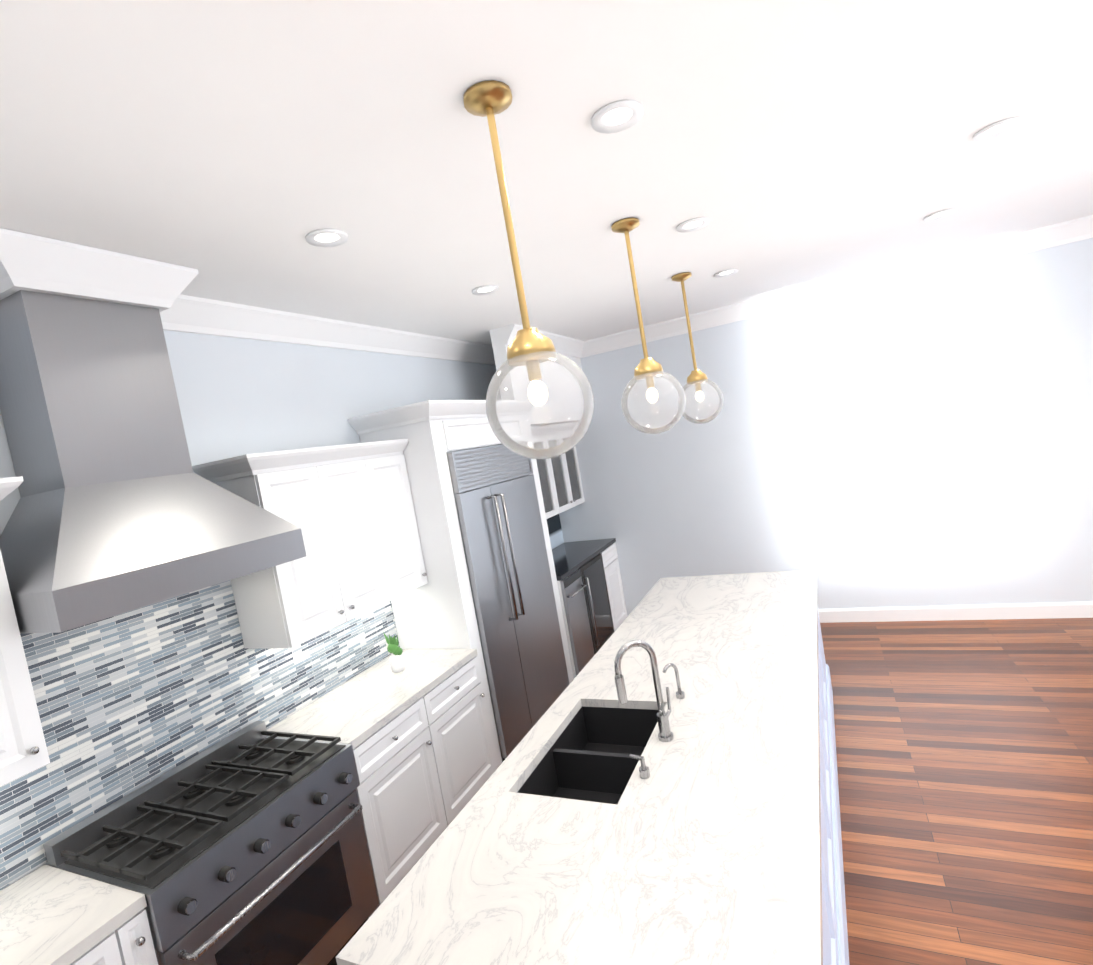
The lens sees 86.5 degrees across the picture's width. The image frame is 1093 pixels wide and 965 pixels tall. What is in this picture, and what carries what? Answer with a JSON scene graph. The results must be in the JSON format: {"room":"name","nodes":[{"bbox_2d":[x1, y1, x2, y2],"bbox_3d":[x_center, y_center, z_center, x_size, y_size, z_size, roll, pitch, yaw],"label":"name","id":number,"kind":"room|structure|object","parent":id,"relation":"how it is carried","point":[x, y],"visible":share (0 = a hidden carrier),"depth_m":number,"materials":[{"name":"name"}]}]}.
{"room":"kitchen","nodes":[
{"label":"kitchen","id":0,"kind":"room"},
{"bbox_2d":[0,330,563,890],"bbox_3d":[-1.371,0.575,3.591,0.130,3.150,7.070,-8,4,25],"label":"wall","id":1,"kind":"structure","parent":0,"point":[238,396],"depth_m":3.42,"materials":[{"name":"paint"}]},
{"bbox_2d":[0,550,49,786],"bbox_3d":[-1.973,0.514,1.818,0.347,0.960,0.385,-8,4,25],"label":"upper cabinet","id":2,"kind":"object","parent":1,"relation":"attached to","point":[23,749],"depth_m":1.89,"materials":[{"name":"white wood"}]},
{"bbox_2d":[0,228,305,632],"bbox_3d":[-1.686,-0.209,2.346,0.568,1.335,0.980,-8,4,25],"label":"range hood","id":3,"kind":"object","parent":1,"relation":"attached to","point":[121,507],"visible":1,"depth_m":2.18,"materials":[{"name":"silver metal"}]},
{"bbox_2d":[0,580,399,889],"bbox_3d":[-1.909,0.871,2.247,0.010,1.079,3.865,-8,4,25],"label":"tile backsplash","id":4,"kind":"structure","parent":1,"relation":"attached to","point":[129,702],"depth_m":2.54,"materials":[{"name":"tile"}]},
{"bbox_2d":[192,439,427,647],"bbox_3d":[-1.240,0.289,3.342,0.402,0.960,1.190,-8,4,25],"label":"upper cabinet","id":5,"kind":"object","parent":1,"relation":"attached to","point":[348,510],"visible":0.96,"depth_m":3.12,"materials":[{"name":"white wood"}]},
{"bbox_2d":[160,294,495,364],"bbox_3d":[-1.525,-0.914,3.437,0.115,0.150,6.570,-8,4,25],"label":"crown molding","id":6,"kind":"structure","parent":1,"relation":"attached to","point":[186,313],"depth_m":3.53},
{"bbox_2d":[531,425,562,518],"bbox_3d":[-0.261,-0.055,5.541,0.347,0.896,0.820,-8,4,25],"label":"upper cabinet","id":7,"kind":"object","parent":1,"relation":"attached to","point":[546,467],"depth_m":5.72,"materials":[{"name":"white wood"}]},
{"bbox_2d":[547,422,584,511],"bbox_3d":[0.031,-0.146,6.175,0.347,0.896,0.820,-8,4,25],"label":"upper cabinet","id":8,"kind":"object","parent":1,"relation":"attached to","point":[561,483],"depth_m":6.16,"materials":[{"name":"white wood"}]},
{"bbox_2d":[490,327,582,425],"bbox_3d":[0.003,-0.977,5.583,0.120,0.815,1.700,-8,4,25],"label":"wall","id":9,"kind":"structure","parent":0,"point":[499,346],"depth_m":5.37,"materials":[{"name":"grey paint"}]},
{"bbox_2d":[502,324,583,357],"bbox_3d":[0.052,-1.319,5.511,0.115,0.150,1.700,-8,4,25],"label":"crown molding","id":10,"kind":"structure","parent":9,"relation":"attached to","point":[568,346],"depth_m":5.63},
{"bbox_2d":[0,0,1092,345],"bbox_3d":[1.772,-1.498,1.844,7.770,0.100,7.070,-8,4,25],"label":"ceiling","id":11,"kind":"structure","parent":0,"point":[234,150],"depth_m":1.98,"materials":[{"name":"paint"}]},
{"bbox_2d":[305,229,347,246],"bbox_3d":[-0.916,-1.020,2.429,0.167,0.010,0.170,-8,4,25],"label":"recessed light","id":12,"kind":"object","parent":11,"relation":"in","point":[327,237],"visible":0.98,"depth_m":2.43,"materials":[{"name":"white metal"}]},
{"bbox_2d":[472,285,498,294],"bbox_3d":[-0.378,-1.189,3.596,0.167,0.010,0.170,-8,4,25],"label":"recessed light","id":13,"kind":"object","parent":11,"relation":"in","point":[486,290],"visible":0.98,"depth_m":3.59,"materials":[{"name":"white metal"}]},
{"bbox_2d":[463,80,593,458],"bbox_3d":[-0.081,-0.586,1.691,0.320,1.047,0.320,-8,4,25],"label":"pendant light","id":14,"kind":"object","parent":11,"relation":"hanging from","point":[531,349],"visible":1,"depth_m":1.67,"materials":[{"name":"clear glass"}]},
{"bbox_2d":[591,100,643,133],"bbox_3d":[0.229,-1.179,1.878,0.167,0.010,0.170,-8,4,25],"label":"recessed light","id":15,"kind":"object","parent":11,"relation":"in","point":[617,116],"visible":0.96,"depth_m":1.88,"materials":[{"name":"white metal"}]},
{"bbox_2d":[611,218,685,433],"bbox_3d":[0.475,-0.760,2.898,0.320,1.047,0.320,-8,4,25],"label":"pendant light","id":16,"kind":"object","parent":11,"relation":"hanging from","point":[649,368],"visible":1,"depth_m":2.88,"materials":[{"name":"clear glass"}]},
{"bbox_2d":[676,217,709,232],"bbox_3d":[0.767,-1.348,3.045,0.167,0.010,0.170,-8,4,25],"label":"recessed light","id":17,"kind":"object","parent":11,"relation":"in","point":[691,225],"visible":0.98,"depth_m":3.05,"materials":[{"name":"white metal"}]},
{"bbox_2d":[671,272,723,423],"bbox_3d":[1.032,-0.934,4.104,0.320,1.047,0.320,-8,4,25],"label":"pendant light","id":18,"kind":"object","parent":11,"relation":"hanging from","point":[697,378],"visible":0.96,"depth_m":4.08,"materials":[{"name":"clear glass"}]},
{"bbox_2d":[714,268,738,277],"bbox_3d":[1.302,-1.515,4.207,0.167,0.010,0.170,-8,4,25],"label":"recessed light","id":19,"kind":"object","parent":11,"relation":"in","point":[727,272],"visible":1,"depth_m":4.21,"materials":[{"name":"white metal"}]},
{"bbox_2d":[923,209,955,221],"bbox_3d":[2.465,-1.677,3.648,0.167,0.010,0.170,-8,4,25],"label":"recessed light","id":20,"kind":"object","parent":11,"relation":"in","point":[939,215],"visible":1,"depth_m":3.65,"materials":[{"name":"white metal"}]},
{"bbox_2d":[973,117,1022,141],"bbox_3d":[1.929,-1.509,2.486,0.167,0.010,0.170,-8,4,25],"label":"recessed light","id":21,"kind":"object","parent":11,"relation":"in","point":[998,128],"visible":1,"depth_m":2.49,"materials":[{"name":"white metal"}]},
{"bbox_2d":[543,238,1092,623],"bbox_3d":[3.487,-0.351,5.078,7.530,3.150,0.120,-8,4,25],"label":"wall","id":22,"kind":"structure","parent":0,"point":[926,441],"depth_m":5.24,"materials":[{"name":"paint"}]},
{"bbox_2d":[581,215,1092,622],"bbox_3d":[3.439,-0.336,4.972,7.530,3.150,0.115,-8,4,25],"label":"crown molding","id":23,"kind":"structure","parent":22,"relation":"attached to","point":[1078,229],"depth_m":5.10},
{"bbox_2d":[820,618,1092,964],"bbox_3d":[2.318,1.699,2.054,7.770,0.100,7.070,-8,4,25],"label":"floor","id":24,"kind":"structure","parent":0,"point":[964,751],"depth_m":3.05,"materials":[{"name":"brown wood"}]},
{"bbox_2d":[0,864,157,964],"bbox_3d":[-1.563,1.905,1.087,1.344,0.920,1.809,-8,4,25],"label":"base cabinet","id":25,"kind":"object","parent":24,"relation":"on","point":[50,915],"visible":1,"depth_m":1.85,"materials":[{"name":"white stone"}]},
{"bbox_2d":[43,721,378,964],"bbox_3d":[-1.283,1.728,2.449,0.683,1.000,0.915,-8,4,25],"label":"range","id":26,"kind":"object","parent":24,"relation":"on","point":[247,845],"visible":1,"depth_m":2.32,"materials":[{"name":"silver metal"}]},
{"bbox_2d":[267,649,496,918],"bbox_3d":[-0.878,1.637,3.396,0.649,0.920,1.144,-8,4,25],"label":"base cabinet","id":27,"kind":"object","parent":24,"relation":"on","point":[416,733],"visible":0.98,"depth_m":3.19,"materials":[{"name":"white wood"}]},
{"bbox_2d":[383,632,404,672],"bbox_3d":[-0.947,1.037,3.597,0.124,0.256,0.122,-8,4,25],"label":"potted plant","id":28,"kind":"object","parent":27,"relation":"on","point":[397,661],"visible":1,"depth_m":3.56,"materials":[{"name":"green plant"}]},
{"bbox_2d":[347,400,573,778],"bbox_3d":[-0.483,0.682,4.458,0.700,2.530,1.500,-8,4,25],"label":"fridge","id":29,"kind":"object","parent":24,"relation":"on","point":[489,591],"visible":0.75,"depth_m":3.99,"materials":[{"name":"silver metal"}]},
{"bbox_2d":[557,566,601,678],"bbox_3d":[0.057,1.326,5.397,0.677,0.960,0.467,-8,4,25],"label":"dishwasher","id":30,"kind":"object","parent":24,"relation":"on","point":[591,592],"depth_m":5.26,"materials":[{"name":"silver metal"}]},
{"bbox_2d":[552,538,615,577],"bbox_3d":[0.168,0.769,5.853,0.622,0.040,1.524,-8,4,25],"label":"countertop","id":31,"kind":"structure","parent":30,"relation":"on","point":[569,555],"depth_m":5.93,"materials":[{"name":"grey stone"}]},
{"bbox_2d":[584,550,619,645],"bbox_3d":[0.263,1.262,5.843,0.677,0.960,0.598,-8,4,25],"label":"wine cooler","id":32,"kind":"object","parent":24,"relation":"on","point":[599,566],"depth_m":5.86,"materials":[{"name":"silver metal"}]},
{"bbox_2d":[604,542,627,624],"bbox_3d":[0.464,1.194,6.350,0.617,0.960,0.493,-8,4,25],"label":"base cabinet","id":33,"kind":"object","parent":24,"relation":"on","point":[621,609],"depth_m":6.31,"materials":[{"name":"white wood"}]},
{"bbox_2d":[816,573,848,964],"bbox_3d":[0.788,1.406,2.900,1.138,0.880,3.536,-8,4,25],"label":"kitchen island","id":34,"kind":"object","parent":24,"relation":"on","point":[836,951],"depth_m":2.44,"materials":[{"name":"white wood"}]},
{"bbox_2d":[336,569,823,964],"bbox_3d":[0.709,0.953,2.870,1.155,0.039,3.560,-8,4,25],"label":"island countertop","id":35,"kind":"structure","parent":34,"relation":"on","point":[710,853],"depth_m":1.79,"materials":[{"name":"white stone"}]},
{"bbox_2d":[516,705,647,800],"bbox_3d":[0.222,1.181,2.367,0.445,0.205,0.754,-8,4,25],"label":"sink","id":36,"kind":"object","parent":35,"relation":"in","point":[592,758],"depth_m":2.44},
{"bbox_2d":[608,633,675,740],"bbox_3d":[0.386,0.813,2.291,0.160,0.420,0.220,-8,4,25],"label":"faucet","id":37,"kind":"object","parent":35,"relation":"on","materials":[{"name":"silver metal"}]},
{"bbox_2d":[660,657,687,704],"bbox_3d":[0.568,0.887,2.594,0.064,0.173,0.099,-8,4,25],"label":"faucet","id":38,"kind":"object","parent":35,"relation":"on","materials":[{"name":"silver metal"}]}
]}

